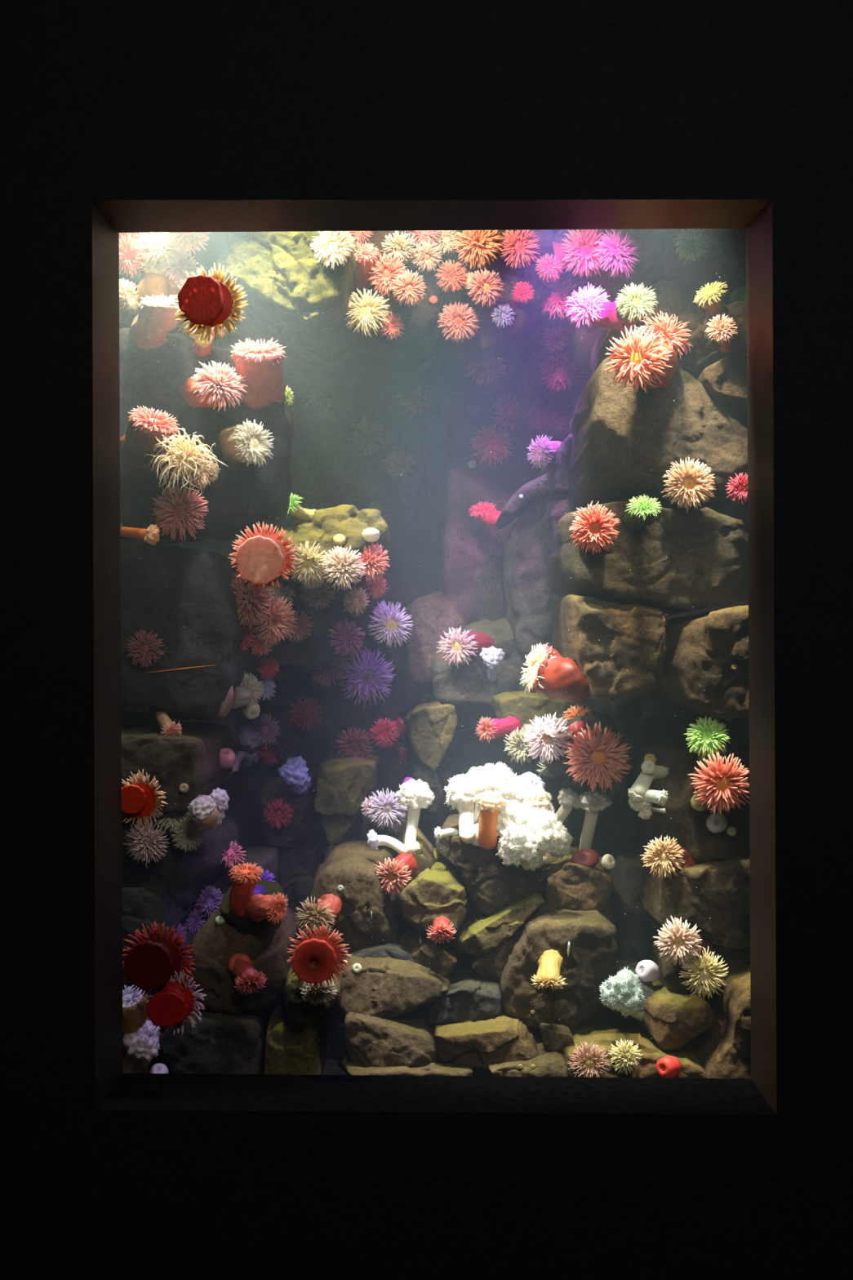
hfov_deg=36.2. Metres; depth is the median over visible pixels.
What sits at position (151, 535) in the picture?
anemone
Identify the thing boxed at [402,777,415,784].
anemone
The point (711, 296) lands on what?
anemone
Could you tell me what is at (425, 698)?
anemone
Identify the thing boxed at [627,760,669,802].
anemone
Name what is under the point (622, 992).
anemone
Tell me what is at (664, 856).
anemone
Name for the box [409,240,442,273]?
anemone
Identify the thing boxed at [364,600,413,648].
anemone
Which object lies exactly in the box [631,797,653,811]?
anemone
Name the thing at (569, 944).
strand
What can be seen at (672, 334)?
anemone
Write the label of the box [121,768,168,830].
anemone
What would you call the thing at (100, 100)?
wall
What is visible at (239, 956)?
anemone
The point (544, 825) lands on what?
anemone
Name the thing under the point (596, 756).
anemone
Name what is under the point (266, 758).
anemone
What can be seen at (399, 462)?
anemone
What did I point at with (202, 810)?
anemone
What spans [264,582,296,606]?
anemone
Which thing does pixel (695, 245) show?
anemone
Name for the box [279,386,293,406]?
anemone
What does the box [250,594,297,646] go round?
anemone
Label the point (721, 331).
anemone
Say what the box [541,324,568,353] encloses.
anemone
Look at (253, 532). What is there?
anemone
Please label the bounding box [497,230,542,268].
anemone
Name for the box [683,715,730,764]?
anemone
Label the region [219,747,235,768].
anemone
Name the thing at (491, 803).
anemone
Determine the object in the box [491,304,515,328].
anemone
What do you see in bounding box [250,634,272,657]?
anemone
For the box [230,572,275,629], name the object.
anemone
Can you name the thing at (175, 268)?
anemone
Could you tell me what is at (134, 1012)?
anemone
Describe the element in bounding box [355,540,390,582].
anemone
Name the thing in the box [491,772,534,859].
anemone
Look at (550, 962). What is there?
anemone
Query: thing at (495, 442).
anemone
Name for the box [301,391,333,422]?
anemone
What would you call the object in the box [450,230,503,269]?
anemone
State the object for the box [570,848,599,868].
anemone
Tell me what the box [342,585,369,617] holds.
anemone
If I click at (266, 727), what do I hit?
anemone
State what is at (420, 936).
strand
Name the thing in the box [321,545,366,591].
anemone
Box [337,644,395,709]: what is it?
anemone
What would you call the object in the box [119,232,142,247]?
anemone
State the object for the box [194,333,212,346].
anemone
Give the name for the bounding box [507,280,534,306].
anemone
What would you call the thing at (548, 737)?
anemone
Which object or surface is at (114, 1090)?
window
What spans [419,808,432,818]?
anemone
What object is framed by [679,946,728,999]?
anemone
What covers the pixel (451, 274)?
anemone
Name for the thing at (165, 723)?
anemone
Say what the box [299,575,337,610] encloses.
anemone
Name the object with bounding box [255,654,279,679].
anemone
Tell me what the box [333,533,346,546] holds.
anemone
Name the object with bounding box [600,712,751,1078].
rock stack
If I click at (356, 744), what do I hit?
anemone
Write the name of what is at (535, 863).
anemone
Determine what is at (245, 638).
anemone
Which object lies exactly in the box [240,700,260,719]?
anemone
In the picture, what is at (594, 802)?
anemone
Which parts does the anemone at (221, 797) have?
feathery crown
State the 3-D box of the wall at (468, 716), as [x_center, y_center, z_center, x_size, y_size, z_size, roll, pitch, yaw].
[0.000,-0.050,4.553,2.300,2.400,0.162,0,0,0]
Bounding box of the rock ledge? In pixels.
[233,504,392,683]
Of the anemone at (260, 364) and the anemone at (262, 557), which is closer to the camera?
the anemone at (262, 557)
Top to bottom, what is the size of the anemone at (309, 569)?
0.103 m
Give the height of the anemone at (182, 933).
0.058 m
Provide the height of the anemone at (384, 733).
0.084 m
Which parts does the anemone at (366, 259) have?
tentacle crown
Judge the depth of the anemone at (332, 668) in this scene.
3.34 m
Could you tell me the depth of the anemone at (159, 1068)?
2.54 m
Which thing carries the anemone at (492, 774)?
on the rock mound
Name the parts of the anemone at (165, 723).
tentacle crown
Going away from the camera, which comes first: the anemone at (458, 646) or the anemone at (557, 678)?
the anemone at (557, 678)
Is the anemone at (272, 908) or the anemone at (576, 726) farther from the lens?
the anemone at (576, 726)
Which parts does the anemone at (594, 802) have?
tentacle crown, feathery crown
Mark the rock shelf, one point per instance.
(615, 824)
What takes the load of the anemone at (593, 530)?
on the rock stack at (624, 442)
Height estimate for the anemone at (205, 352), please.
0.097 m
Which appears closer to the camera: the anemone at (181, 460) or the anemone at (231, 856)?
the anemone at (181, 460)
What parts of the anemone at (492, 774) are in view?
feathery crown, tentacle crown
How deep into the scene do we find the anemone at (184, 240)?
2.83 m
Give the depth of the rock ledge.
3.31 m
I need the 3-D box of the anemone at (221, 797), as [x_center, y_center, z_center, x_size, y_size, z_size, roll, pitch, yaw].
[-0.469,0.351,2.818,0.052,0.082,0.171,0,0,-30]
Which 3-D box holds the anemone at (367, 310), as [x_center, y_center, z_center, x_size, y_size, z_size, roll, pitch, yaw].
[-0.150,-0.853,3.403,0.133,0.143,0.124,0,0,13]
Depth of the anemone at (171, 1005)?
2.42 m
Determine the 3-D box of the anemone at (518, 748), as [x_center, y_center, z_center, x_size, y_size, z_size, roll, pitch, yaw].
[0.231,0.251,3.136,0.091,0.098,0.101,0,0,6]
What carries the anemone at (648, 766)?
on the anemone at (637, 793)
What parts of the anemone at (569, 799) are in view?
tentacle crown, feathery crown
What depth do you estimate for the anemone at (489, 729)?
3.14 m
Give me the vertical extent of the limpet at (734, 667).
0.013 m
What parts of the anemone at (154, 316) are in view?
tentacle crown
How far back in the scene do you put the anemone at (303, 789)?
3.34 m
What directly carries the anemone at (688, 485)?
on the rock stack at (624, 442)
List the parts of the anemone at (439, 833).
feathery crown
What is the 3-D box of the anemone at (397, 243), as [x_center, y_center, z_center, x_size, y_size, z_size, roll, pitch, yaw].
[-0.075,-1.026,3.390,0.094,0.100,0.108,0,0,-5]
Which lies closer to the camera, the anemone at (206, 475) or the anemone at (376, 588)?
the anemone at (206, 475)
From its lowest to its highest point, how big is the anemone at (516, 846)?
0.099 m
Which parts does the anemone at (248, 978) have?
tentacle crown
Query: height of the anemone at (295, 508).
0.071 m
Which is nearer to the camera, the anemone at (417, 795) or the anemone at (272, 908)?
the anemone at (272, 908)
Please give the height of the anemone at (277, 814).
0.080 m
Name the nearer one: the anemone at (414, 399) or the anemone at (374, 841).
the anemone at (374, 841)
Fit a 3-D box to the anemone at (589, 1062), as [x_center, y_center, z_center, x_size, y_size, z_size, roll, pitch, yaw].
[0.308,0.811,2.521,0.083,0.083,0.082,0,0,-14]
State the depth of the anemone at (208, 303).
2.42 m
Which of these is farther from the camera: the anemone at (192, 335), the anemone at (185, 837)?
the anemone at (185, 837)
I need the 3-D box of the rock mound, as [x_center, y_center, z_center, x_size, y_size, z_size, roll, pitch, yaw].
[0.155,0.711,2.873,0.816,0.620,0.686,0,0,-4]
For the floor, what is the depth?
3.72 m
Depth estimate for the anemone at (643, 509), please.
2.60 m
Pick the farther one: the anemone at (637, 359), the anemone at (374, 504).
the anemone at (374, 504)
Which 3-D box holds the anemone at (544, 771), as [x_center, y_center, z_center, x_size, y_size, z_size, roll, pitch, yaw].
[0.298,0.273,3.028,0.081,0.110,0.142,0,0,0]
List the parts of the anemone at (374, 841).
tentacle crown, feathery crown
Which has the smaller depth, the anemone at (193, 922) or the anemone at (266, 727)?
the anemone at (193, 922)
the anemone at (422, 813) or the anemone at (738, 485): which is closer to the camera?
the anemone at (738, 485)
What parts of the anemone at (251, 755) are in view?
tentacle crown, feathery crown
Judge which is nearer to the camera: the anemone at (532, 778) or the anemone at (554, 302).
the anemone at (532, 778)
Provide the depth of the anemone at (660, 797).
2.70 m
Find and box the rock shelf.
[491,691,679,856]
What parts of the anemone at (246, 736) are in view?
tentacle crown, feathery crown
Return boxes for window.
[92,199,777,1115]
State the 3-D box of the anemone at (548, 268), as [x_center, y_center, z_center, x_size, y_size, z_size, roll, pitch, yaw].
[0.319,-0.972,3.446,0.075,0.078,0.112,0,0,0]
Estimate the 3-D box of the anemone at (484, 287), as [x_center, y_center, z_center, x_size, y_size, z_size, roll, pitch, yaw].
[0.157,-0.922,3.437,0.101,0.109,0.115,0,0,7]
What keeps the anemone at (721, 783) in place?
on the rock stack at (717, 1028)
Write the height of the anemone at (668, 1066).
0.044 m
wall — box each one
[0,0,852,1279]
[120,280,748,941]
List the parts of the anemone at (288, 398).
tentacle crown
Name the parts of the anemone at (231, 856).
tentacle crown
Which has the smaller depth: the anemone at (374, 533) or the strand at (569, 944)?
the strand at (569, 944)
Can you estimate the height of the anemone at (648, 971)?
0.048 m
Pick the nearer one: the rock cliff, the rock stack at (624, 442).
the rock stack at (624, 442)
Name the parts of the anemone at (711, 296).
tentacle crown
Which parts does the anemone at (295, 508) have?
tentacle crown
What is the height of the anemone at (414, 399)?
0.175 m
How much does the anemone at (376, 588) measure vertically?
0.066 m
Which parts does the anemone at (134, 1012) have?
tentacle crown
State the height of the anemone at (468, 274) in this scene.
0.058 m
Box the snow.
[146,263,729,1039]
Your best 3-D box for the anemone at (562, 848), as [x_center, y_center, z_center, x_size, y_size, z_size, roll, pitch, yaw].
[0.258,0.442,2.789,0.070,0.108,0.165,0,0,-17]
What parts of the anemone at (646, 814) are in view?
feathery crown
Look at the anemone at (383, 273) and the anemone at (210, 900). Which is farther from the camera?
the anemone at (383, 273)
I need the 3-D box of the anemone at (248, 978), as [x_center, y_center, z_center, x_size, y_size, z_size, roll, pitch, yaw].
[-0.350,0.659,2.570,0.067,0.078,0.087,0,0,-20]
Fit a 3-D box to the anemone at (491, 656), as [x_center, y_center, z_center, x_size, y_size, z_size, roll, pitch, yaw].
[0.180,0.065,3.464,0.065,0.099,0.099,0,0,21]
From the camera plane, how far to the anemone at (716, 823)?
2.68 m
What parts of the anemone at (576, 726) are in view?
tentacle crown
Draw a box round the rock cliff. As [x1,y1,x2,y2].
[271,331,591,706]
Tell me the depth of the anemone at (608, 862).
2.82 m
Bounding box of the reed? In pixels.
[146,665,213,672]
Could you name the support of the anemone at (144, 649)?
on the rock stack at (189, 588)
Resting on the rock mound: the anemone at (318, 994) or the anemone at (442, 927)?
the anemone at (442, 927)
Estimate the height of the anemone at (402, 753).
0.098 m
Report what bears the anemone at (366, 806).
attached to the rock stack at (327, 816)
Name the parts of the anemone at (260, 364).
tentacle crown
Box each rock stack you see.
[119,232,294,999]
[191,628,524,934]
[495,434,577,658]
[547,228,749,720]
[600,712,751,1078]
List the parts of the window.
reveal panel, reveal panel, reveal panel, sill, reveal panel, reveal panel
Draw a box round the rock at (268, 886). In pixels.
[219,875,289,937]
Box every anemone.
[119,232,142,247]
[119,232,144,277]
[119,278,140,324]
[120,405,179,483]
[120,520,159,545]
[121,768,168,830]
[122,821,169,867]
[122,920,195,998]
[122,984,147,1057]
[122,1018,160,1073]
[124,629,164,667]
[128,293,181,350]
[129,774,146,784]
[136,232,182,273]
[136,260,173,310]
[141,969,206,1035]
[142,427,226,500]
[149,1062,168,1073]
[151,482,208,541]
[154,808,192,834]
[155,709,182,735]
[157,248,200,297]
[166,231,212,257]
[168,817,204,852]
[172,262,248,343]
[172,923,186,946]
[175,312,190,334]
[178,782,188,792]
[179,906,206,936]
[180,360,247,412]
[186,327,199,339]
[186,450,221,488]
[186,794,218,827]
[191,327,226,357]
[192,884,224,919]
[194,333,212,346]
[203,786,229,811]
[208,808,224,828]
[214,684,243,716]
[214,915,224,925]
[218,417,274,467]
[218,840,246,883]
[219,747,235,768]
[227,521,298,588]
[227,862,263,918]
[227,953,251,974]
[228,951,266,995]
[230,337,287,410]
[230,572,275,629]
[230,867,275,894]
[231,671,264,709]
[231,723,260,773]
[232,742,262,762]
[239,621,256,651]
[240,530,269,542]
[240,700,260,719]
[246,892,288,924]
[248,713,281,747]
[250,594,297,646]
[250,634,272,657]
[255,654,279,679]
[256,676,276,700]
[257,742,286,765]
[262,798,293,829]
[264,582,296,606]
[278,755,308,788]
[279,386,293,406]
[283,609,313,643]
[286,493,316,517]
[286,695,324,732]
[286,922,352,987]
[288,540,328,585]
[288,776,311,795]
[294,893,342,935]
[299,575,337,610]
[299,980,337,1005]
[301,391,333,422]
[306,654,350,688]
[310,231,355,269]
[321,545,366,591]
[326,617,365,657]
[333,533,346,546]
[333,726,374,758]
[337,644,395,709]
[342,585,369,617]
[345,288,395,336]
[346,413,387,456]
[347,231,373,245]
[354,241,380,292]
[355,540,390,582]
[360,575,387,599]
[360,795,378,820]
[362,528,379,542]
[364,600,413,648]
[366,787,408,831]
[367,252,406,297]
[367,829,410,853]
[368,500,382,512]
[368,717,406,748]
[374,852,417,898]
[377,309,406,339]
[379,231,416,263]
[382,446,417,487]
[388,268,426,307]
[391,384,427,417]
[391,742,413,764]
[394,778,434,853]
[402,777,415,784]
[406,230,441,248]
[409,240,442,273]
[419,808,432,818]
[421,693,433,703]
[426,915,457,944]
[429,295,438,304]
[433,230,458,255]
[434,259,468,293]
[434,826,458,839]
[435,626,495,668]
[437,299,479,343]
[444,772,492,843]
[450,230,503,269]
[458,826,475,840]
[462,271,475,288]
[463,355,507,386]
[466,266,504,307]
[466,765,483,839]
[467,460,476,469]
[468,421,515,467]
[468,501,501,529]
[468,761,515,845]
[475,715,522,742]
[475,790,507,850]
[479,645,505,682]
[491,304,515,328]
[491,392,519,431]
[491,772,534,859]
[495,821,543,867]
[496,798,520,839]
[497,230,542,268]
[503,723,536,765]
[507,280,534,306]
[511,800,540,827]
[518,772,546,787]
[520,642,589,701]
[520,853,542,871]
[521,783,555,813]
[523,711,573,763]
[526,435,560,469]
[526,806,563,866]
[531,949,567,990]
[534,253,563,282]
[537,349,581,392]
[537,743,564,777]
[540,276,577,320]
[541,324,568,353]
[542,825,573,866]
[552,229,609,284]
[555,787,585,822]
[561,704,595,742]
[563,284,634,333]
[563,721,632,791]
[567,1041,612,1077]
[568,501,621,555]
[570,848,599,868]
[579,787,612,866]
[592,229,639,279]
[599,966,645,1020]
[601,853,615,869]
[604,324,678,393]
[608,1039,642,1075]
[614,283,657,325]
[625,493,662,536]
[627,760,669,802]
[629,789,668,814]
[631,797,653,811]
[635,311,693,359]
[635,960,660,982]
[638,804,666,819]
[640,760,655,773]
[640,835,697,879]
[644,753,656,763]
[653,915,717,966]
[656,1055,682,1078]
[660,456,716,513]
[673,228,725,262]
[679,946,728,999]
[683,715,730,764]
[688,751,749,814]
[690,792,708,810]
[693,280,728,322]
[704,313,738,357]
[706,812,728,832]
[725,472,747,504]
[726,826,736,836]
[729,284,746,304]
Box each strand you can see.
[418,931,421,943]
[567,941,570,956]
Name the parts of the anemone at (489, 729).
tentacle crown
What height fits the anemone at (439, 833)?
0.030 m
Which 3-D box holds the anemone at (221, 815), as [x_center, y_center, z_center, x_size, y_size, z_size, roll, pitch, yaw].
[-0.478,0.370,2.817,0.046,0.059,0.165,0,0,-31]
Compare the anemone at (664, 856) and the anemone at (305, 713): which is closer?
the anemone at (664, 856)
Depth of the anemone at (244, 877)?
2.56 m
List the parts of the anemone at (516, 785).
tentacle crown, feathery crown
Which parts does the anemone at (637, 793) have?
feathery crown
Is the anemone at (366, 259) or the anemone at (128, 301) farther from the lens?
the anemone at (366, 259)
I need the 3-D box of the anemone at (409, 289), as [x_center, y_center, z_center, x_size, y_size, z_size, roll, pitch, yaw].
[-0.037,-0.900,3.376,0.094,0.099,0.162,0,0,11]
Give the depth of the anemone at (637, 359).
2.57 m
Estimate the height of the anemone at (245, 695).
0.088 m
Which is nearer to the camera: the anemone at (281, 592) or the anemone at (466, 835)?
the anemone at (466, 835)
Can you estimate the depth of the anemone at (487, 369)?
3.68 m
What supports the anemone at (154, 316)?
attached to the rock stack at (189, 588)
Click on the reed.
(188, 668)
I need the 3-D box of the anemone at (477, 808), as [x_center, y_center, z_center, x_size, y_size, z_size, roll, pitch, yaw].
[0.131,0.361,2.876,0.080,0.156,0.191,0,0,-6]
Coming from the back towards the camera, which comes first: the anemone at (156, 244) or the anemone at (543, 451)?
the anemone at (543, 451)
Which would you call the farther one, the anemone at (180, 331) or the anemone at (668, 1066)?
the anemone at (180, 331)
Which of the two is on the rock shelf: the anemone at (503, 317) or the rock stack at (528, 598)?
the rock stack at (528, 598)
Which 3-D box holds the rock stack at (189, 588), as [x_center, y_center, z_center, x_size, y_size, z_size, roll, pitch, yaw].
[-0.550,-0.110,3.085,0.488,1.847,0.844,0,0,0]
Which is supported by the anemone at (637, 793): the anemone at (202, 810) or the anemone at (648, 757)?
the anemone at (648, 757)
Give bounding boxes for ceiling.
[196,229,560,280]
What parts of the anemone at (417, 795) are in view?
tentacle crown, feathery crown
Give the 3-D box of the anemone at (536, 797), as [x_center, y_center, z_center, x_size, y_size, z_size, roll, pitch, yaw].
[0.226,0.398,2.833,0.086,0.169,0.153,0,0,27]
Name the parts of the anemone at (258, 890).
tentacle crown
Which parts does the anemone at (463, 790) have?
feathery crown, tentacle crown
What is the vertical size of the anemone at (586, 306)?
0.123 m
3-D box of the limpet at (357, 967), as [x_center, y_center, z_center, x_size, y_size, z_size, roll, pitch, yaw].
[-0.142,0.672,2.674,0.020,0.020,0.015,0,0,0]
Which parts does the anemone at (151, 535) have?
feathery crown, tentacle crown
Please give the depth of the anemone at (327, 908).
2.69 m
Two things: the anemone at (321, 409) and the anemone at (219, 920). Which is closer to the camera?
the anemone at (219, 920)
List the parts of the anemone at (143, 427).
tentacle crown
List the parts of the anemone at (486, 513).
tentacle crown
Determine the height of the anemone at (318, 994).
0.072 m
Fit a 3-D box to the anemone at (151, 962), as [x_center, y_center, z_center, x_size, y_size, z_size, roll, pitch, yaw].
[-0.504,0.601,2.442,0.148,0.152,0.060,0,0,0]
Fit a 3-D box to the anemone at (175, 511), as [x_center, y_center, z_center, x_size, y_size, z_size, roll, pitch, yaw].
[-0.517,-0.265,2.750,0.119,0.124,0.154,0,0,-8]
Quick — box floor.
[321,1004,345,1075]
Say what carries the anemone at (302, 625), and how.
attached to the rock ledge
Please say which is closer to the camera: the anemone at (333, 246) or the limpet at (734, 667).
the limpet at (734, 667)
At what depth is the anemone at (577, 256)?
3.47 m
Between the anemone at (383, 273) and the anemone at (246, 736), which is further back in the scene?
the anemone at (246, 736)
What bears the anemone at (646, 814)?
attached to the rock stack at (717, 1028)
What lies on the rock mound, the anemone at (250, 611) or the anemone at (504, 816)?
the anemone at (504, 816)
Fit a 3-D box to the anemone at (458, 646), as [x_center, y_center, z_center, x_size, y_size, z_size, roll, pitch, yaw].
[0.118,0.020,3.501,0.174,0.114,0.105,0,0,-39]
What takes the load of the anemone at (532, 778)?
on the rock mound
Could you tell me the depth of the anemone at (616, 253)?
3.45 m
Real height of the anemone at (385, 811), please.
0.108 m
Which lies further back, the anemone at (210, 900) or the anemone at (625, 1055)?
the anemone at (210, 900)
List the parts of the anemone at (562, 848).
feathery crown, tentacle crown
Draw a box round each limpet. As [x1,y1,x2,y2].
[337,884,343,891]
[351,963,361,973]
[731,663,737,671]
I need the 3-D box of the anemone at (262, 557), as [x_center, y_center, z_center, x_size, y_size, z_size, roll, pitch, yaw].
[-0.304,-0.158,2.441,0.134,0.126,0.053,0,0,0]
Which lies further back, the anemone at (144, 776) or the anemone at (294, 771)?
the anemone at (294, 771)
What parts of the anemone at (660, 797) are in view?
feathery crown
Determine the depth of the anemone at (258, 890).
2.69 m
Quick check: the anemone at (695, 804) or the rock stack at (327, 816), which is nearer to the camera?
the anemone at (695, 804)
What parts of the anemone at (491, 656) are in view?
feathery crown, tentacle crown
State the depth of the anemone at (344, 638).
3.26 m
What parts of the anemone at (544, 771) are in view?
tentacle crown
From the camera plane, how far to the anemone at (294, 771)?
3.33 m
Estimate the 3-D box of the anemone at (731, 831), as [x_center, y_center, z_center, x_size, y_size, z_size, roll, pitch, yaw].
[0.630,0.395,2.696,0.020,0.020,0.013,0,0,0]
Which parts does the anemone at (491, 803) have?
tentacle crown, feathery crown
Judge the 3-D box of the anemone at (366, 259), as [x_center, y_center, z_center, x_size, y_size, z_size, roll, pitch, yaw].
[-0.158,-0.971,3.386,0.097,0.121,0.144,0,0,24]
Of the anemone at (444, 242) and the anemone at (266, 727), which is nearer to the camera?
the anemone at (444, 242)
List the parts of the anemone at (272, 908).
tentacle crown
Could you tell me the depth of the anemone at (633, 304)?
2.72 m
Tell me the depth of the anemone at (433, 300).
3.47 m
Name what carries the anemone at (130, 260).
attached to the rock stack at (189, 588)
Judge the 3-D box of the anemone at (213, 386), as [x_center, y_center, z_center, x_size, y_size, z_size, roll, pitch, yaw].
[-0.447,-0.527,2.756,0.120,0.112,0.168,0,0,-22]
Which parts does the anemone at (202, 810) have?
tentacle crown, feathery crown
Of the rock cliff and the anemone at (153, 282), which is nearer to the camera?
the anemone at (153, 282)
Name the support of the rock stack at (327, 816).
attached to the rock stack at (189, 588)
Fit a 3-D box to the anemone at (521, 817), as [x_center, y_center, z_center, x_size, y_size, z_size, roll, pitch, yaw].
[0.214,0.410,2.780,0.093,0.137,0.058,0,0,-13]
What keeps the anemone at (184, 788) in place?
on the rock stack at (189, 588)
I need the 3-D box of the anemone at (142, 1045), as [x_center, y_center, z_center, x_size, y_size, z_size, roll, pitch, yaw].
[-0.555,0.804,2.538,0.077,0.150,0.145,0,0,-16]
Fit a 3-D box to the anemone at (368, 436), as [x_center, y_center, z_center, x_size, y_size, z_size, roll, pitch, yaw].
[-0.186,-0.639,4.083,0.130,0.135,0.120,0,0,0]
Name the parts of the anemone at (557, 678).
tentacle crown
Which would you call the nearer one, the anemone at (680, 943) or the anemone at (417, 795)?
the anemone at (680, 943)
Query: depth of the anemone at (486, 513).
3.74 m
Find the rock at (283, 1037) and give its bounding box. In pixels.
[122,955,342,1075]
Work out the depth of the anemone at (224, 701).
2.83 m
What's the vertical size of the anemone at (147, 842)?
0.104 m
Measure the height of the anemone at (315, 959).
0.125 m
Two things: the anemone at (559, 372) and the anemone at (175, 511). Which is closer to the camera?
the anemone at (175, 511)
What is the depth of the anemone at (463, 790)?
2.81 m
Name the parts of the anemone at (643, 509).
tentacle crown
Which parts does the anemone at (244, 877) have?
tentacle crown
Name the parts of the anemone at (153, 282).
tentacle crown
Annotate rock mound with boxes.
[310,813,706,1078]
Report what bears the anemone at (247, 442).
attached to the rock stack at (189, 588)
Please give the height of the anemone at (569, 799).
0.178 m
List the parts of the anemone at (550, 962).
tentacle crown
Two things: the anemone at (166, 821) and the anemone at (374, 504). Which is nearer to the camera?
the anemone at (166, 821)
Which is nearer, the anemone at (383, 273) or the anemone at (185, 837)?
the anemone at (185, 837)
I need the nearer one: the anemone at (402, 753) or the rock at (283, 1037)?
the rock at (283, 1037)
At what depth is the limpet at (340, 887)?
2.75 m
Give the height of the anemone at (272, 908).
0.070 m
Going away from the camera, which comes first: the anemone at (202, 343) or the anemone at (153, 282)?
the anemone at (202, 343)
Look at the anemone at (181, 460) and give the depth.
2.63 m
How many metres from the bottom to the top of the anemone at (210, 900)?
0.085 m
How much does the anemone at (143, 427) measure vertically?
0.142 m
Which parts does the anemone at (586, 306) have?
tentacle crown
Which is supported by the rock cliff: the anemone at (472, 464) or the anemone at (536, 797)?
the anemone at (472, 464)
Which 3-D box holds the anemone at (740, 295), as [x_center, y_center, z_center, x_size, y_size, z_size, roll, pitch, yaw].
[0.689,-0.736,2.823,0.050,0.068,0.056,0,0,-39]
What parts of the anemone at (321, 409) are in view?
tentacle crown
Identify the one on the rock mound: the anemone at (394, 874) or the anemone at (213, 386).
the anemone at (394, 874)

